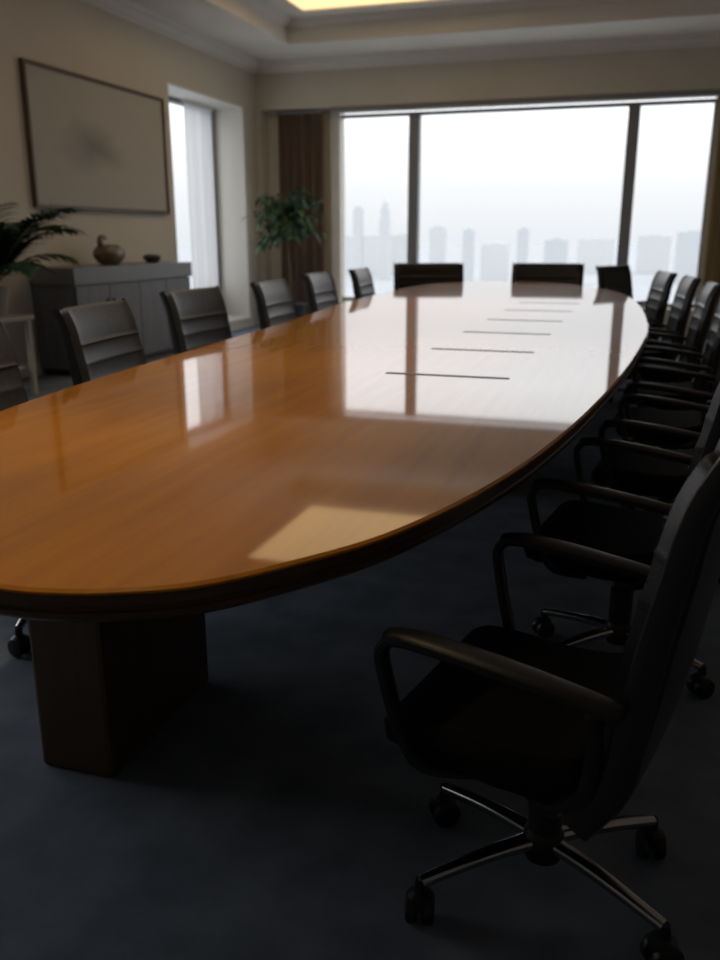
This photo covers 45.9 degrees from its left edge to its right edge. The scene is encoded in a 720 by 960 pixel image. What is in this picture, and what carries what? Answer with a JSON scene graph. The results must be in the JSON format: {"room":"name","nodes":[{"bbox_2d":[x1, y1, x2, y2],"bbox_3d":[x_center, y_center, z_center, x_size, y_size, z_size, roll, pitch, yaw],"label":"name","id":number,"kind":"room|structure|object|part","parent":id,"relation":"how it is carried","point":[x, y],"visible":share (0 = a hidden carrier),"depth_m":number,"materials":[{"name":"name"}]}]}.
{"room":"conference room","nodes":[
{"label":"conference room","id":0,"kind":"room"},
{"bbox_2d":[0,0,261,365],"bbox_3d":[-3.727,-2.207,5.834,0.620,3.450,14.000,5,17,17],"label":"wall","id":1,"kind":"structure","parent":0,"point":[81,37],"depth_m":8.22,"materials":[{"name":"beige paint"}]},
{"bbox_2d":[19,361,44,378],"bbox_3d":[-3.830,-0.227,4.959,0.020,0.120,11.300,5,17,17],"label":"baseboard","id":2,"kind":"structure","parent":1,"relation":"attached to","point":[39,371],"depth_m":7.60,"materials":[{"name":"white"}]},
{"bbox_2d":[18,57,169,213],"bbox_3d":[-2.509,-3.278,8.373,0.048,1.200,2.310,5,17,17],"label":"framed picture","id":3,"kind":"object","parent":1,"relation":"attached to","point":[93,144],"visible":1,"depth_m":8.16,"materials":[{"name":"brown metal"}]},
{"bbox_2d":[169,96,221,289],"bbox_3d":[-2.276,-3.545,10.734,0.100,2.340,1.920,5,17,17],"label":"window","id":4,"kind":"structure","parent":1,"relation":"in","point":[172,100],"depth_m":11.50,"materials":[{"name":"grey"}]},
{"bbox_2d":[181,100,218,288],"bbox_3d":[-2.057,-3.478,11.128,0.060,2.655,0.820,5,17,17],"label":"sheer curtain","id":5,"kind":"object","parent":1,"relation":"hanging from","point":[197,118],"visible":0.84,"depth_m":11.05,"materials":[{"name":"fabric"}]},
{"bbox_3d":[-2.057,-4.742,10.768,0.030,0.025,0.820,5,17,17],"label":"curtain rail","id":6,"kind":"part","parent":5,"relation":"part of","materials":[{"name":"white metal"}]},
{"bbox_2d":[167,82,250,322],"bbox_3d":[-2.042,-3.351,10.712,0.490,2.740,1.960,5,17,17],"label":"window frame","id":7,"kind":"structure","parent":1,"relation":"attached to","point":[228,117],"depth_m":11.51,"materials":[{"name":"white paint"}]},
{"bbox_2d":[82,0,719,73],"bbox_3d":[0.251,-3.415,4.017,7.820,0.130,13.700,5,17,17],"label":"trim","id":8,"kind":"structure","parent":1,"relation":"attached to","point":[130,11],"depth_m":10.24,"materials":[{"name":"paint"}]},
{"bbox_2d":[0,325,719,959],"bbox_3d":[0.073,-0.137,5.227,8.720,0.200,14.500,5,17,17],"label":"floor","id":9,"kind":"structure","parent":0,"point":[275,815],"depth_m":1.84,"materials":[{"name":"blue carpet"}]},
{"bbox_2d":[0,321,30,657],"bbox_3d":[-1.020,0.001,2.659,0.581,0.941,0.648,3,16,11],"label":"office chair","id":10,"kind":"object","parent":9,"relation":"on","point":[12,389],"visible":0.11,"depth_m":2.80,"materials":[{"name":"black leather"}]},
{"bbox_3d":[-1.215,-0.173,2.651,0.179,0.593,0.550,3,16,11],"label":"backrest","id":11,"kind":"part","parent":10,"relation":"part of","materials":[{"name":"grey leather"}]},
{"bbox_3d":[-1.139,-0.242,2.913,0.196,0.612,0.016,3,16,11],"label":"frame","id":12,"kind":"part","parent":10,"relation":"part of","materials":[{"name":"grey"}]},
{"bbox_3d":[-1.015,0.396,2.625,0.037,0.049,0.224,0,16,0],"label":"leg","id":13,"kind":"part","parent":10,"relation":"part of","materials":[{"name":"silver metal"}]},
{"bbox_2d":[0,314,37,393],"bbox_3d":[-2.888,-0.946,6.572,0.540,0.620,0.540,5,17,17],"label":"side table","id":14,"kind":"object","parent":9,"relation":"on","point":[9,318],"visible":0.93,"depth_m":6.67,"materials":[{"name":"beige wood"}]},
{"bbox_2d":[19,366,27,370],"bbox_3d":[-2.888,-0.850,6.599,0.420,0.022,0.420,5,17,17],"label":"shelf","id":15,"kind":"object","parent":14,"relation":"attached to","point":[21,368],"depth_m":6.69,"materials":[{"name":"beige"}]},
{"bbox_3d":[-2.599,-0.970,6.720,0.040,0.585,0.040,5,17,17],"label":"leg","id":16,"kind":"part","parent":14,"relation":"part of","materials":[{"name":"beige wood"}]},
{"bbox_2d":[0,202,87,316],"bbox_3d":[-2.571,-1.641,6.338,0.964,0.843,1.550,5,17,17],"label":"potted palm","id":17,"kind":"object","parent":14,"relation":"on","point":[12,244],"visible":1,"depth_m":6.40,"materials":[{"name":"green plant"}]},
{"bbox_2d":[0,287,8,316],"bbox_3d":[-2.800,-1.352,6.470,0.256,0.215,0.256,5,17,17],"label":"pot","id":18,"kind":"object","parent":17,"relation":"on","point":[3,290],"depth_m":6.44,"materials":[{"name":"beige ceramic"}]},
{"bbox_2d":[51,298,145,385],"bbox_3d":[-0.873,-0.276,3.632,0.574,0.941,0.650,3,16,11],"label":"office chair","id":19,"kind":"object","parent":9,"relation":"on","point":[101,339],"visible":0.27,"depth_m":3.52,"materials":[{"name":"black leather"}]},
{"bbox_3d":[-1.100,-0.368,3.356,0.196,0.612,0.016,3,16,11],"label":"frame","id":20,"kind":"part","parent":19,"relation":"part of","materials":[{"name":"grey"}]},
{"bbox_2d":[30,262,191,375],"bbox_3d":[-2.372,-1.664,8.493,0.466,0.950,2.110,5,17,17],"label":"sideboard","id":21,"kind":"object","parent":9,"relation":"on","point":[140,284],"visible":0.44,"depth_m":7.85,"materials":[{"name":"grey paint"}]},
{"bbox_3d":[-2.408,-1.406,7.740,0.020,0.715,0.504,5,17,17],"label":"door","id":22,"kind":"part","parent":21,"relation":"part of","materials":[{"name":"grey paint"}]},
{"bbox_2d":[92,234,124,264],"bbox_3d":[-2.420,-2.220,8.192,0.245,0.281,0.420,5,17,17],"label":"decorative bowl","id":23,"kind":"object","parent":21,"relation":"on","point":[104,254],"visible":0.99,"depth_m":8.07,"materials":[{"name":"brown ceramic"}]},
{"bbox_3d":[-2.254,-1.539,8.210,0.020,0.715,0.504,5,17,17],"label":"door","id":24,"kind":"part","parent":21,"relation":"part of","materials":[{"name":"grey paint"}]},
{"bbox_2d":[143,254,160,262],"bbox_3d":[-2.185,-2.329,8.934,0.190,0.084,0.190,5,17,17],"label":"bowl","id":25,"kind":"object","parent":21,"relation":"on","point":[150,258],"visible":1,"depth_m":8.87,"materials":[{"name":"grey"}]},
{"bbox_3d":[-2.099,-1.673,8.680,0.020,0.715,0.504,5,17,17],"label":"door","id":26,"kind":"part","parent":21,"relation":"part of","materials":[{"name":"grey paint"}]},
{"bbox_3d":[-1.944,-1.807,9.150,0.020,0.715,0.504,5,17,17],"label":"door","id":27,"kind":"part","parent":21,"relation":"part of","materials":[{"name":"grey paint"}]},
{"bbox_2d":[159,285,231,354],"bbox_3d":[-0.673,-0.557,4.622,0.574,0.941,0.650,6,17,19],"label":"office chair","id":28,"kind":"object","parent":9,"relation":"on","point":[196,317],"visible":0.32,"depth_m":4.54,"materials":[{"name":"black leather"}]},
{"bbox_3d":[-0.931,-0.659,4.378,0.196,0.612,0.016,6,17,19],"label":"frame","id":29,"kind":"part","parent":28,"relation":"part of","materials":[{"name":"grey"}]},
{"bbox_2d":[250,278,296,329],"bbox_3d":[-0.346,-0.822,5.550,0.574,0.941,0.650,4,16,14],"label":"office chair","id":30,"kind":"object","parent":9,"relation":"on","point":[273,298],"visible":0.3,"depth_m":5.45,"materials":[{"name":"black leather"}]},
{"bbox_3d":[-0.585,-0.918,5.286,0.196,0.612,0.016,4,16,14],"label":"frame","id":31,"kind":"part","parent":30,"relation":"part of","materials":[{"name":"grey"}]},
{"bbox_2d":[241,185,330,317],"bbox_3d":[-0.927,-2.767,10.757,1.022,1.832,1.397,-4,16,-13],"label":"potted tree","id":32,"kind":"object","parent":9,"relation":"on","point":[294,226],"visible":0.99,"depth_m":10.53,"materials":[{"name":"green plant"}]},
{"bbox_3d":[-0.898,-2.084,10.991,0.420,0.390,0.420,5,17,17],"label":"pot","id":33,"kind":"part","parent":32,"relation":"part of","materials":[{"name":"grey"}]},
{"bbox_2d":[301,271,338,313],"bbox_3d":[-0.102,-1.160,6.737,0.574,0.941,0.650,5,17,17],"label":"office chair","id":34,"kind":"object","parent":9,"relation":"on","point":[321,292],"visible":0.23,"depth_m":6.65,"materials":[{"name":"black leather"}]},
{"bbox_3d":[-0.353,-1.259,6.486,0.196,0.612,0.016,5,17,17],"label":"frame","id":35,"kind":"part","parent":34,"relation":"part of","materials":[{"name":"grey"}]},
{"bbox_2d":[0,281,648,777],"bbox_3d":[0.619,-0.642,5.267,2.153,0.751,8.637,5,17,17],"label":"conference table","id":36,"kind":"object","parent":9,"relation":"on","point":[140,503],"visible":1,"depth_m":1.95,"materials":[{"name":"brown wood"}]},
{"bbox_2d":[348,267,374,299],"bbox_3d":[0.230,-1.447,7.745,0.574,0.941,0.650,4,16,14],"label":"office chair","id":37,"kind":"object","parent":9,"relation":"on","point":[362,282],"visible":0.22,"depth_m":7.65,"materials":[{"name":"black leather"}]},
{"bbox_3d":[-0.009,-1.543,7.482,0.196,0.612,0.016,4,16,14],"label":"frame","id":38,"kind":"part","parent":37,"relation":"part of","materials":[{"name":"grey"}]},
{"bbox_2d":[394,263,463,289],"bbox_3d":[0.763,-1.866,9.217,0.838,0.941,0.574,-1,16,-2],"label":"office chair","id":39,"kind":"object","parent":9,"relation":"on","point":[406,275],"visible":0.23,"depth_m":9.31,"materials":[{"name":"black leather"}]},
{"bbox_3d":[1.132,-2.076,9.355,0.016,0.612,0.196,-1,16,-2],"label":"frame","id":40,"kind":"part","parent":39,"relation":"part of","materials":[{"name":"grey metal"}]},
{"bbox_2d":[373,439,719,959],"bbox_3d":[0.355,0.331,1.502,0.574,0.941,0.581,9,18,28],"label":"office chair","id":41,"kind":"object","parent":9,"relation":"on","point":[573,732],"visible":1,"depth_m":1.37,"materials":[{"name":"black leather"}]},
{"bbox_3d":[0.215,0.698,1.563,0.224,0.049,0.037,-6,17,-19],"label":"leg","id":42,"kind":"part","parent":41,"relation":"part of","materials":[{"name":"silver metal"}]},
{"bbox_3d":[0.254,0.657,1.709,0.037,0.049,0.224,-14,21,-40],"label":"leg","id":43,"kind":"part","parent":41,"relation":"part of","materials":[{"name":"silver metal"}]},
{"bbox_3d":[0.297,0.406,1.558,0.377,0.096,0.450,9,18,28],"label":"seat","id":44,"kind":"part","parent":41,"relation":"part of","materials":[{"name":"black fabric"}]},
{"bbox_3d":[0.204,0.285,1.265,0.381,0.060,0.049,9,18,28],"label":"armrest","id":45,"kind":"part","parent":41,"relation":"part of","materials":[{"name":"black"}]},
{"bbox_3d":[0.463,0.160,1.703,0.381,0.060,0.049,9,18,28],"label":"armrest","id":46,"kind":"part","parent":41,"relation":"part of","materials":[{"name":"black plastic"}]},
{"bbox_3d":[0.478,0.673,1.653,0.224,0.049,0.037,-6,17,-19],"label":"leg","id":47,"kind":"part","parent":41,"relation":"part of","materials":[{"name":"silver metal"}]},
{"bbox_3d":[0.439,0.714,1.507,0.037,0.049,0.224,-14,21,-40],"label":"leg","id":48,"kind":"part","parent":41,"relation":"part of","materials":[{"name":"silver metal"}]},
{"bbox_3d":[0.385,0.255,1.169,0.196,0.612,0.016,9,18,28],"label":"frame","id":49,"kind":"part","parent":41,"relation":"part of","materials":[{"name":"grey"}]},
{"bbox_3d":[0.523,0.193,1.364,0.180,0.593,0.480,9,18,28],"label":"backrest","id":50,"kind":"part","parent":41,"relation":"part of","materials":[{"name":"black leather"}]},
{"bbox_2d":[511,262,584,285],"bbox_3d":[1.982,-1.847,9.150,0.838,0.941,0.574,4,16,15],"label":"office chair","id":51,"kind":"object","parent":9,"relation":"on","point":[564,273],"visible":0.17,"depth_m":9.24,"materials":[{"name":"black leather"}]},
{"bbox_3d":[2.391,-2.023,9.169,0.016,0.612,0.196,4,16,15],"label":"frame","id":52,"kind":"part","parent":51,"relation":"part of","materials":[{"name":"grey metal"}]},
{"bbox_2d":[523,383,719,698],"bbox_3d":[0.758,0.087,2.359,0.574,0.941,0.581,8,18,25],"label":"office chair","id":53,"kind":"object","parent":9,"relation":"on","point":[631,534],"visible":0.59,"depth_m":2.33,"materials":[{"name":"black leather"}]},
{"bbox_3d":[0.651,0.415,2.560,0.037,0.049,0.224,-15,22,-42],"label":"leg","id":54,"kind":"part","parent":53,"relation":"part of","materials":[{"name":"silver metal"}]},
{"bbox_3d":[0.620,0.457,2.413,0.224,0.049,0.037,-6,17,-22],"label":"leg","id":55,"kind":"part","parent":53,"relation":"part of","materials":[{"name":"silver metal"}]},
{"bbox_3d":[0.699,0.164,2.411,0.377,0.096,0.450,8,18,25],"label":"seat","id":56,"kind":"part","parent":53,"relation":"part of","materials":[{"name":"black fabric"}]},
{"bbox_3d":[0.618,0.043,2.114,0.381,0.060,0.049,8,18,25],"label":"armrest","id":57,"kind":"part","parent":53,"relation":"part of","materials":[{"name":"black plastic"}]},
{"bbox_3d":[0.853,-0.085,2.564,0.381,0.060,0.049,8,18,25],"label":"armrest","id":58,"kind":"part","parent":53,"relation":"part of","materials":[{"name":"black plastic"}]},
{"bbox_3d":[0.847,0.469,2.368,0.037,0.049,0.224,-15,22,-42],"label":"leg","id":59,"kind":"part","parent":53,"relation":"part of","materials":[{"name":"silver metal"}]},
{"bbox_3d":[0.803,0.010,2.027,0.196,0.612,0.016,8,18,25],"label":"frame","id":60,"kind":"part","parent":53,"relation":"part of","materials":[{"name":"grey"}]},
{"bbox_3d":[0.931,-0.053,2.229,0.179,0.593,0.480,8,18,25],"label":"backrest","id":61,"kind":"part","parent":53,"relation":"part of","materials":[{"name":"black leather"}]},
{"bbox_2d":[596,265,667,309],"bbox_3d":[2.677,-1.639,8.419,0.581,0.941,0.574,-12,20,-36],"label":"office chair","id":62,"kind":"object","parent":9,"relation":"on","point":[617,278],"visible":0.24,"depth_m":8.49,"materials":[{"name":"black leather"}]},
{"bbox_3d":[2.376,-1.794,8.363,0.016,0.612,0.196,-12,20,-36],"label":"frame","id":63,"kind":"part","parent":62,"relation":"part of","materials":[{"name":"grey metal"}]},
{"bbox_3d":[2.560,-1.844,8.520,0.480,0.593,0.179,-12,20,-36],"label":"backrest","id":64,"kind":"part","parent":62,"relation":"part of","materials":[{"name":"black leather"}]},
{"bbox_2d":[591,394,719,583],"bbox_3d":[1.133,-0.119,3.083,0.574,0.941,0.581,7,17,23],"label":"office chair","id":65,"kind":"object","parent":9,"relation":"on","point":[621,470],"visible":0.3,"depth_m":2.97,"materials":[{"name":"black leather"}]},
{"bbox_3d":[1.072,-0.042,3.132,0.377,0.096,0.450,7,17,23],"label":"seat","id":66,"kind":"part","parent":65,"relation":"part of","materials":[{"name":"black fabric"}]},
{"bbox_3d":[1.005,-0.161,2.831,0.381,0.060,0.049,7,17,23],"label":"armrest","id":67,"kind":"part","parent":65,"relation":"part of","materials":[{"name":"black"}]},
{"bbox_3d":[1.215,-0.293,3.293,0.381,0.060,0.049,7,17,23],"label":"armrest","id":68,"kind":"part","parent":65,"relation":"part of","materials":[{"name":"black"}]},
{"bbox_2d":[609,275,701,408],"bbox_3d":[2.111,-1.006,6.197,0.574,0.941,0.581,3,16,11],"label":"office chair","id":69,"kind":"object","parent":9,"relation":"on","point":[682,303],"visible":0.45,"depth_m":6.00,"materials":[{"name":"black leather"}]},
{"bbox_3d":[2.046,-0.925,6.233,0.377,0.096,0.450,3,16,11],"label":"seat","id":70,"kind":"part","parent":69,"relation":"part of","materials":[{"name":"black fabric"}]},
{"bbox_3d":[2.139,-1.183,6.418,0.381,0.060,0.049,3,16,11],"label":"armrest","id":71,"kind":"part","parent":69,"relation":"part of","materials":[{"name":"black plastic"}]},
{"bbox_3d":[2.034,-1.042,5.924,0.381,0.060,0.049,3,16,11],"label":"armrest","id":72,"kind":"part","parent":69,"relation":"part of","materials":[{"name":"black plastic"}]},
{"bbox_3d":[2.300,-1.159,6.112,0.179,0.593,0.480,3,16,11],"label":"backrest","id":73,"kind":"part","parent":69,"relation":"part of","materials":[{"name":"black leather"}]},
{"bbox_3d":[2.232,-1.088,5.886,0.196,0.612,0.016,3,16,11],"label":"frame","id":74,"kind":"part","parent":69,"relation":"part of","materials":[{"name":"grey"}]},
{"bbox_2d":[644,270,677,345],"bbox_3d":[2.243,-1.248,7.045,0.574,0.941,0.581,2,16,5],"label":"office chair","id":75,"kind":"object","parent":9,"relation":"on","point":[658,296],"visible":0.36,"depth_m":6.84,"materials":[{"name":"black leather"}]},
{"bbox_3d":[2.193,-1.282,6.766,0.381,0.060,0.049,2,16,5],"label":"armrest","id":76,"kind":"part","parent":75,"relation":"part of","materials":[{"name":"black plastic"}]},
{"bbox_2d":[609,362,719,509],"bbox_3d":[1.441,-0.331,3.827,0.574,0.941,0.581,6,17,21],"label":"office chair","id":77,"kind":"object","parent":9,"relation":"on","point":[691,420],"visible":0.39,"depth_m":3.75,"materials":[{"name":"black leather"}]},
{"bbox_3d":[1.379,-0.253,3.873,0.377,0.096,0.450,6,17,21],"label":"seat","id":78,"kind":"part","parent":77,"relation":"part of","materials":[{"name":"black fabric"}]},
{"bbox_3d":[1.321,-0.372,3.571,0.381,0.060,0.049,6,17,21],"label":"armrest","id":79,"kind":"part","parent":77,"relation":"part of","materials":[{"name":"black"}]},
{"bbox_3d":[1.514,-0.505,4.039,0.381,0.060,0.049,6,17,21],"label":"armrest","id":80,"kind":"part","parent":77,"relation":"part of","materials":[{"name":"black"}]},
{"bbox_3d":[1.620,-0.475,3.711,0.179,0.593,0.480,6,17,21],"label":"backrest","id":81,"kind":"part","parent":77,"relation":"part of","materials":[{"name":"black leather"}]},
{"bbox_2d":[613,280,719,418],"bbox_3d":[1.927,-0.775,5.384,0.574,0.941,0.581,4,16,15],"label":"office chair","id":82,"kind":"object","parent":9,"relation":"on","point":[704,308],"visible":0.52,"depth_m":5.20,"materials":[{"name":"black leather"}]},
{"bbox_3d":[1.863,-0.695,5.425,0.377,0.096,0.450,4,16,15],"label":"seat","id":83,"kind":"part","parent":82,"relation":"part of","materials":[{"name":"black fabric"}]},
{"bbox_3d":[1.974,-0.951,5.603,0.381,0.060,0.049,4,16,15],"label":"armrest","id":84,"kind":"part","parent":82,"relation":"part of","materials":[{"name":"black plastic"}]},
{"bbox_3d":[1.833,-0.812,5.117,0.381,0.060,0.049,4,16,15],"label":"armrest","id":85,"kind":"part","parent":82,"relation":"part of","materials":[{"name":"black"}]},
{"bbox_3d":[2.114,-0.924,5.287,0.179,0.593,0.480,4,16,15],"label":"backrest","id":86,"kind":"part","parent":82,"relation":"part of","materials":[{"name":"black leather"}]},
{"bbox_3d":[2.029,-0.855,5.066,0.196,0.612,0.016,4,16,15],"label":"frame","id":87,"kind":"part","parent":82,"relation":"part of","materials":[{"name":"grey"}]},
{"bbox_2d":[622,302,719,449],"bbox_3d":[1.701,-0.547,4.585,0.574,0.941,0.581,5,17,18],"label":"office chair","id":88,"kind":"object","parent":9,"relation":"on","point":[709,364],"visible":0.38,"depth_m":4.45,"materials":[{"name":"black leather"}]},
{"bbox_3d":[1.638,-0.468,4.629,0.377,0.096,0.450,5,17,18],"label":"seat","id":89,"kind":"part","parent":88,"relation":"part of","materials":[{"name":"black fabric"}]},
{"bbox_3d":[1.761,-0.722,4.801,0.381,0.060,0.049,5,17,18],"label":"armrest","id":90,"kind":"part","parent":88,"relation":"part of","materials":[{"name":"black plastic"}]},
{"bbox_3d":[1.594,-0.586,4.323,0.381,0.060,0.049,5,17,18],"label":"armrest","id":91,"kind":"part","parent":88,"relation":"part of","materials":[{"name":"black plastic"}]},
{"bbox_3d":[1.884,-0.694,4.479,0.179,0.593,0.480,5,17,18],"label":"backrest","id":92,"kind":"part","parent":88,"relation":"part of","materials":[{"name":"black leather"}]},
{"bbox_3d":[1.788,-0.626,4.262,0.196,0.612,0.016,5,17,18],"label":"frame","id":93,"kind":"part","parent":88,"relation":"part of","materials":[{"name":"grey"}]},
{"bbox_2d":[128,0,719,61],"bbox_3d":[0.096,-3.775,4.129,8.640,0.500,14.000,5,17,17],"label":"ceiling","id":94,"kind":"structure","parent":0,"point":[197,16],"depth_m":9.58,"materials":[{"name":"paint"}]},
{"bbox_2d":[281,0,454,12],"bbox_3d":[0.149,-4.851,8.146,2.350,0.070,2.060,5,17,17],"label":"ceiling light","id":95,"kind":"object","parent":94,"relation":"attached to","point":[302,6],"visible":1,"depth_m":9.12,"materials":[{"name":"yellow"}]},
{"bbox_2d":[289,0,414,9],"bbox_3d":[0.149,-4.846,8.147,2.250,0.020,1.960,5,17,17],"label":"diffuser","id":96,"kind":"object","parent":95,"relation":"attached to","point":[296,4],"depth_m":9.12,"materials":[{"name":"white plastic"}]},
{"bbox_2d":[241,0,642,27],"bbox_3d":[0.126,-3.652,3.936,5.750,0.070,11.600,5,17,17],"label":"trim","id":97,"kind":"structure","parent":94,"relation":"attached to","point":[258,5],"depth_m":9.49,"materials":[{"name":"paint"}]},
{"bbox_2d":[199,0,719,45],"bbox_3d":[0.126,-3.460,3.990,5.930,0.030,11.780,5,17,17],"label":"trim","id":98,"kind":"structure","parent":94,"relation":"attached to","point":[211,3],"depth_m":9.33,"materials":[{"name":"paint"}]},
{"bbox_2d":[255,46,719,336],"bbox_3d":[2.394,-3.672,10.981,7.820,3.450,0.500,5,17,17],"label":"wall","id":99,"kind":"structure","parent":0,"point":[698,68],"depth_m":10.71,"materials":[{"name":"beige paint"}]},
{"bbox_2d":[276,110,324,315],"bbox_3d":[-0.807,-3.641,11.913,0.700,2.820,0.091,5,17,17],"label":"curtain","id":100,"kind":"object","parent":99,"relation":"hanging from","point":[300,132],"visible":0.7,"depth_m":11.76,"materials":[{"name":"brown fabric"}]},
{"bbox_3d":[-0.807,-4.983,11.531,0.700,0.030,0.040,5,17,17],"label":"rail","id":101,"kind":"part","parent":100,"relation":"part of","materials":[{"name":"grey"}]},
{"bbox_2d":[330,110,341,300],"bbox_3d":[-0.333,-3.620,11.856,0.140,2.870,0.050,5,17,17],"label":"trim","id":102,"kind":"structure","parent":99,"relation":"attached to","point":[335,119],"depth_m":11.76,"materials":[{"name":"white paint"}]},
{"bbox_2d":[330,89,719,113],"bbox_3d":[2.857,-4.664,10.393,6.760,0.060,0.180,5,17,17],"label":"trim","id":103,"kind":"structure","parent":99,"relation":"attached to","point":[706,92],"depth_m":10.56,"materials":[{"name":"grey paint"}]},
{"bbox_2d":[341,98,716,307],"bbox_3d":[1.991,-3.564,11.167,4.760,2.460,0.140,5,17,17],"label":"window","id":104,"kind":"structure","parent":99,"relation":"in","point":[415,118],"depth_m":10.82,"materials":[{"name":"grey"}]},
{"bbox_2d":[702,128,719,335],"bbox_3d":[4.541,-3.108,10.096,0.760,2.790,0.091,5,17,17],"label":"curtain","id":105,"kind":"object","parent":99,"relation":"hanging from","point":[712,260],"visible":0.5,"depth_m":10.25,"materials":[{"name":"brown fabric"}]},
{"label":"outside","id":106,"kind":"structure","parent":0,"visible":0},
{"bbox_2d":[177,245,693,302],"bbox_3d":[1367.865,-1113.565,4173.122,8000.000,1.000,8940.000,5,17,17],"label":"ground","id":107,"kind":"structure","parent":106,"point":[641,283],"depth_m":2568.39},
{"bbox_2d":[345,234,352,273],"bbox_3d":[-26.230,-463.625,1745.845,34.615,78.100,27.692,5,17,17],"label":"building","id":108,"kind":"structure","parent":107,"relation":"on","point":[348,238],"depth_m":1729.82,"materials":[{"name":"grey concrete"}]},
{"bbox_2d":[353,206,363,268],"bbox_3d":[-3.029,-425.145,1524.109,15.272,125.514,15.000,5,17,17],"label":"building","id":109,"kind":"structure","parent":107,"relation":"on","point":[358,212],"depth_m":1516.16,"materials":[{"name":"grey concrete"}]},
{"bbox_2d":[364,234,378,274],"bbox_3d":[27.205,-459.857,1732.677,42.308,78.064,33.846,5,17,17],"label":"building","id":110,"kind":"structure","parent":107,"relation":"on","point":[371,242],"depth_m":1716.35,"materials":[{"name":"grey concrete"}]},
{"bbox_2d":[379,198,390,278],"bbox_3d":[44.179,-426.953,1508.048,16.968,137.787,15.000,5,17,17],"label":"building","id":111,"kind":"structure","parent":107,"relation":"on","point":[384,221],"depth_m":1503.62,"materials":[{"name":"grey concrete"}]},
{"bbox_2d":[390,233,406,274],"bbox_3d":[85.536,-456.582,1717.755,50.000,79.934,40.000,5,17,17],"label":"building","id":112,"kind":"structure","parent":107,"relation":"on","point":[399,241],"depth_m":1698.43,"materials":[{"name":"grey concrete"}]},
{"bbox_2d":[429,226,446,262],"bbox_3d":[117.867,-339.778,1291.913,22.059,88.467,17.647,5,17,17],"label":"building","id":113,"kind":"structure","parent":107,"relation":"on","point":[437,242],"depth_m":1279.85,"materials":[{"name":"grey concrete"}]},
{"bbox_2d":[462,228,474,281],"bbox_3d":[150.003,-306.088,1180.413,13.575,84.725,15.000,5,17,17],"label":"building","id":114,"kind":"structure","parent":107,"relation":"on","point":[468,235],"depth_m":1172.17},
{"bbox_2d":[480,242,509,280],"bbox_3d":[217.812,-350.760,1373.277,41.176,65.034,32.941,5,17,17],"label":"building","id":115,"kind":"structure","parent":107,"relation":"on","point":[494,262],"depth_m":1358.41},
{"bbox_2d":[516,227,528,262],"bbox_3d":[221.034,-300.452,1158.625,13.575,85.818,15.000,5,17,17],"label":"building","id":116,"kind":"structure","parent":107,"relation":"on","point":[523,233],"depth_m":1146.97,"materials":[{"name":"grey concrete"}]},
{"bbox_2d":[543,238,568,262],"bbox_3d":[308.696,-345.121,1342.188,34.842,71.212,27.873,5,17,17],"label":"building","id":117,"kind":"structure","parent":107,"relation":"on","point":[556,249],"depth_m":1325.65,"materials":[{"name":"grey concrete"}]},
{"bbox_2d":[576,238,614,272],"bbox_3d":[499.672,-477.041,1803.740,73.077,72.200,58.461,5,17,17],"label":"building","id":118,"kind":"structure","parent":107,"relation":"on","point":[593,252],"depth_m":1776.03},
{"bbox_2d":[635,234,671,273],"bbox_3d":[609.103,-469.410,1766.123,64.480,78.121,51.584,5,17,17],"label":"building","id":119,"kind":"structure","parent":107,"relation":"on","point":[653,251],"depth_m":1742.53,"materials":[{"name":"grey concrete"}]},
{"bbox_2d":[673,230,700,283],"bbox_3d":[537.756,-361.664,1378.115,50.905,83.357,40.724,5,17,17],"label":"building","id":120,"kind":"structure","parent":107,"relation":"on","point":[687,243],"depth_m":1361.07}
]}

